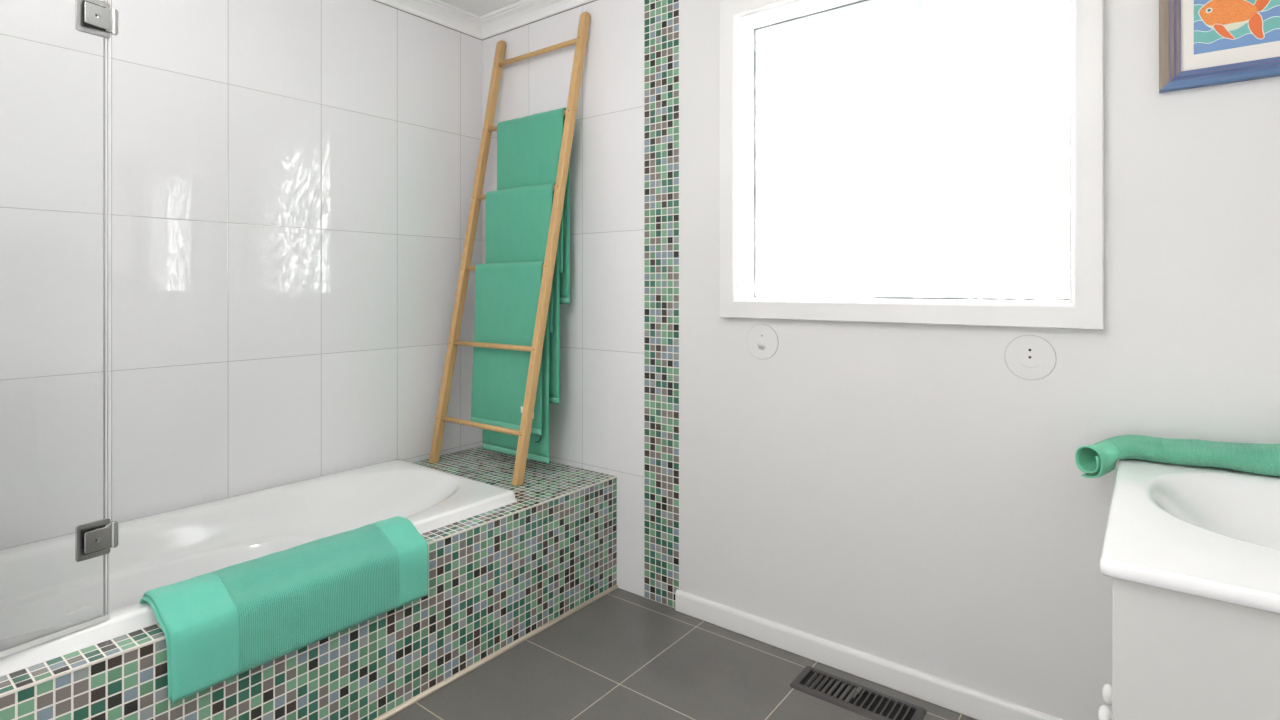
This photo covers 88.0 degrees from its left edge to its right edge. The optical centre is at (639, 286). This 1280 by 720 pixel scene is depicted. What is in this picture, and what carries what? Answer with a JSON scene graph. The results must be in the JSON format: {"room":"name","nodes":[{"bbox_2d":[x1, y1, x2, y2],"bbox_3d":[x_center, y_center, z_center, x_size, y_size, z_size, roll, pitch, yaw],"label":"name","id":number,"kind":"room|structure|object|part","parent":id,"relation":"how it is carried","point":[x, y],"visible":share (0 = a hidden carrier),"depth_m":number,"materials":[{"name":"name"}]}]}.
{"room":"bathroom","nodes":[
{"label":"bathroom","id":0,"kind":"room"},
{"bbox_2d":[0,0,481,548],"bbox_3d":[-1.702,-0.020,1.999,0.100,2.440,3.190,0,0,38],"label":"wall","id":1,"kind":"structure","parent":0,"point":[292,181],"depth_m":2.28,"materials":[{"name":"white tile"}]},
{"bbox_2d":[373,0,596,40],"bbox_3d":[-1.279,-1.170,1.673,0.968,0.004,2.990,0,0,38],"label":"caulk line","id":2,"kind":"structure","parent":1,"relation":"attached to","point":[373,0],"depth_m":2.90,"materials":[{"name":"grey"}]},
{"bbox_2d":[439,0,521,16],"bbox_3d":[-0.475,-1.280,1.054,3.198,0.080,3.190,0,0,38],"label":"ceiling","id":3,"kind":"structure","parent":0,"point":[479,8],"depth_m":2.92,"materials":[{"name":"paint"}]},
{"bbox_2d":[386,588,976,719],"bbox_3d":[-0.444,1.240,1.093,3.198,0.080,3.290,0,0,38],"label":"floor","id":4,"kind":"structure","parent":0,"point":[623,655],"depth_m":2.03,"materials":[{"name":"grey tile"}]},
{"bbox_2d":[0,446,617,719],"bbox_3d":[-1.070,0.978,2.049,0.838,0.444,2.137,0,0,38],"label":"surround","id":5,"kind":"object","parent":4,"relation":"on","point":[500,577],"visible":0.74,"depth_m":1.97,"materials":[{"name":"tile"}]},
{"bbox_2d":[0,459,516,676],"bbox_3d":[-1.240,0.906,1.899,0.749,0.371,1.698,0,0,38],"label":"bathtub","id":6,"kind":"object","parent":5,"relation":"in","point":[41,580],"visible":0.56,"depth_m":2.09,"materials":[{"name":"white ceramic"}]},
{"bbox_2d":[0,0,117,657],"bbox_3d":[-1.281,-0.066,1.214,0.026,1.568,0.543,0,0,32],"label":"screen","id":7,"kind":"object","parent":6,"relation":"on","point":[93,539],"visible":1,"depth_m":1.42,"materials":[{"name":"clear glass"}]},
{"bbox_3d":[-1.151,-0.573,1.406,0.005,0.045,0.048,0,0,23],"label":"hinge arm","id":8,"kind":"part","parent":7,"relation":"part of","materials":[{"name":"silver metal"}]},
{"bbox_3d":[-1.151,0.537,1.406,0.005,0.045,0.048,0,0,23],"label":"hinge arm","id":9,"kind":"part","parent":7,"relation":"part of","materials":[{"name":"silver metal"}]},
{"bbox_2d":[139,516,428,702],"bbox_3d":[-0.888,0.793,1.725,0.203,0.202,0.651,0,0,38],"label":"towel","id":10,"kind":"object","parent":6,"relation":"on","point":[218,626],"visible":0.99,"depth_m":1.63,"materials":[{"name":"green fabric"}]},
{"bbox_2d":[429,11,589,485],"bbox_3d":[-0.555,-0.184,2.785,0.635,1.881,0.333,0,0,38],"label":"ladder","id":11,"kind":"object","parent":5,"relation":"on","point":[559,188],"visible":1,"depth_m":2.70,"materials":[{"name":"brown wood"}]},
{"bbox_3d":[-0.760,-0.184,2.943,0.351,1.881,0.037,0,0,-36],"label":"rail","id":12,"kind":"part","parent":11,"relation":"part of","materials":[{"name":"brown wood"}]},
{"bbox_2d":[471,261,548,463],"bbox_3d":[-0.548,0.304,2.759,0.437,0.808,0.054,0,0,38],"label":"bath towel","id":13,"kind":"object","parent":11,"relation":"hanging from","point":[506,294],"visible":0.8,"depth_m":2.73,"materials":[{"name":"green fabric"}]},
{"bbox_2d":[485,183,559,404],"bbox_3d":[-0.500,0.029,2.788,0.410,0.895,0.051,0,0,38],"label":"bath towel","id":14,"kind":"object","parent":11,"relation":"hanging from","point":[517,220],"visible":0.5,"depth_m":2.73,"materials":[{"name":"green fabric"}]},
{"bbox_2d":[497,108,569,303],"bbox_3d":[-0.459,-0.328,2.818,0.403,0.800,0.052,0,0,38],"label":"bath towel","id":15,"kind":"object","parent":11,"relation":"hanging from","point":[528,147],"visible":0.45,"depth_m":2.76,"materials":[{"name":"green fabric"}]},
{"bbox_3d":[-0.345,-0.184,2.623,0.347,1.881,0.037,0,0,-38],"label":"rail","id":16,"kind":"part","parent":11,"relation":"part of","materials":[{"name":"brown wood"}]},
{"bbox_2d":[790,666,926,719],"bbox_3d":[0.630,1.194,1.934,0.362,0.010,0.137,0,0,38],"label":"floor vent","id":17,"kind":"object","parent":4,"relation":"in","point":[870,703],"visible":1,"depth_m":1.93,"materials":[{"name":"grey metal"}]},
{"bbox_3d":[0.568,1.196,1.981,0.134,0.005,0.081,0,0,38],"label":"damper blade","id":18,"kind":"part","parent":17,"relation":"part of","materials":[{"name":"grey metal"}]},
{"bbox_3d":[0.637,1.193,1.947,0.010,0.006,0.058,0,0,38],"label":"damper lever","id":19,"kind":"part","parent":17,"relation":"part of","materials":[{"name":"grey metal"}]},
{"bbox_2d":[1098,578,1279,719],"bbox_3d":[1.146,0.817,1.163,0.560,0.766,0.798,0,0,38],"label":"vanity cabinet","id":20,"kind":"object","parent":4,"relation":"on","point":[1176,655],"visible":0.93,"depth_m":0.94,"materials":[{"name":"paint"}]},
{"bbox_3d":[0.901,0.828,1.274,0.036,0.040,0.040,0,0,38],"label":"knob","id":21,"kind":"part","parent":20,"relation":"part of","materials":[{"name":"white ceramic"}]},
{"bbox_3d":[0.982,0.850,1.379,0.036,0.040,0.040,0,0,38],"label":"knob","id":22,"kind":"part","parent":20,"relation":"part of","materials":[{"name":"white ceramic"}]},
{"bbox_2d":[1100,459,1279,613],"bbox_3d":[1.155,0.470,1.158,0.541,0.122,0.834,0,0,38],"label":"basin","id":23,"kind":"object","parent":20,"relation":"in","point":[1208,532],"visible":0.91,"depth_m":1.14,"materials":[{"name":"white ceramic"}]},
{"bbox_2d":[1075,435,1279,477],"bbox_3d":[1.304,0.389,1.485,0.554,0.133,0.126,0,0,31],"label":"hand towel","id":24,"kind":"object","parent":23,"relation":"on","point":[1098,459],"visible":1,"depth_m":1.51,"materials":[{"name":"green fabric"}]},
{"bbox_2d":[482,0,1279,719],"bbox_3d":[0.438,-0.020,2.320,3.098,2.440,0.130,0,0,38],"label":"wall","id":25,"kind":"structure","parent":0,"point":[894,492],"depth_m":1.95,"materials":[{"name":"paint"}]},
{"bbox_2d":[376,0,593,39],"bbox_3d":[-0.475,-1.206,1.054,2.998,0.068,2.990,0,0,38],"label":"crown molding","id":26,"kind":"structure","parent":25,"relation":"attached to","point":[523,12],"depth_m":2.94,"materials":[{"name":"paint"}]},
{"bbox_2d":[644,0,678,607],"bbox_3d":[0.082,-0.020,2.515,0.161,2.440,0.007,0,0,38],"label":"mosaic strip","id":27,"kind":"object","parent":25,"relation":"attached to","point":[661,17],"visible":0.89,"depth_m":2.51,"materials":[{"name":"multicoloured tile"}]},
{"bbox_2d":[746,324,777,358],"bbox_3d":[0.409,0.188,2.247,0.120,0.120,0.021,0,0,38],"label":"cover plate","id":28,"kind":"object","parent":25,"relation":"attached to","point":[762,340],"visible":1,"depth_m":2.25,"materials":[{"name":"paint"}]},
{"bbox_2d":[675,589,1063,719],"bbox_3d":[0.877,1.163,1.890,1.875,0.074,0.015,0,0,38],"label":"baseboard","id":29,"kind":"structure","parent":25,"relation":"attached to","point":[967,701],"depth_m":2.03,"materials":[{"name":"paint"}]},
{"bbox_2d":[720,0,1103,329],"bbox_3d":[0.766,-0.445,2.053,1.105,1.105,0.164,0,0,38],"label":"window","id":30,"kind":"structure","parent":25,"relation":"in","point":[941,162],"depth_m":2.05,"materials":[{"name":"paint"}]},
{"bbox_2d":[1005,335,1055,379],"bbox_3d":[1.041,0.190,1.771,0.120,0.120,0.004,0,0,38],"label":"cover plate","id":31,"kind":"object","parent":25,"relation":"attached to","point":[1029,357],"visible":1,"depth_m":1.77,"materials":[{"name":"paint"}]},
{"bbox_2d":[1159,0,1279,92],"bbox_3d":[1.397,-0.649,1.485,0.370,0.362,0.022,0,0,38],"label":"framed picture","id":32,"kind":"object","parent":25,"relation":"attached to","point":[1203,43],"visible":1,"depth_m":1.53,"materials":[{"name":"blue wood"}]},
{"bbox_2d":[1194,0,1279,54],"bbox_3d":[1.397,-0.645,1.486,0.240,0.200,0.001,0,0,38],"label":"print","id":33,"kind":"object","parent":32,"relation":"attached to","point":[1221,27],"depth_m":1.51,"materials":[{"name":"multicoloured paper"}]}
]}

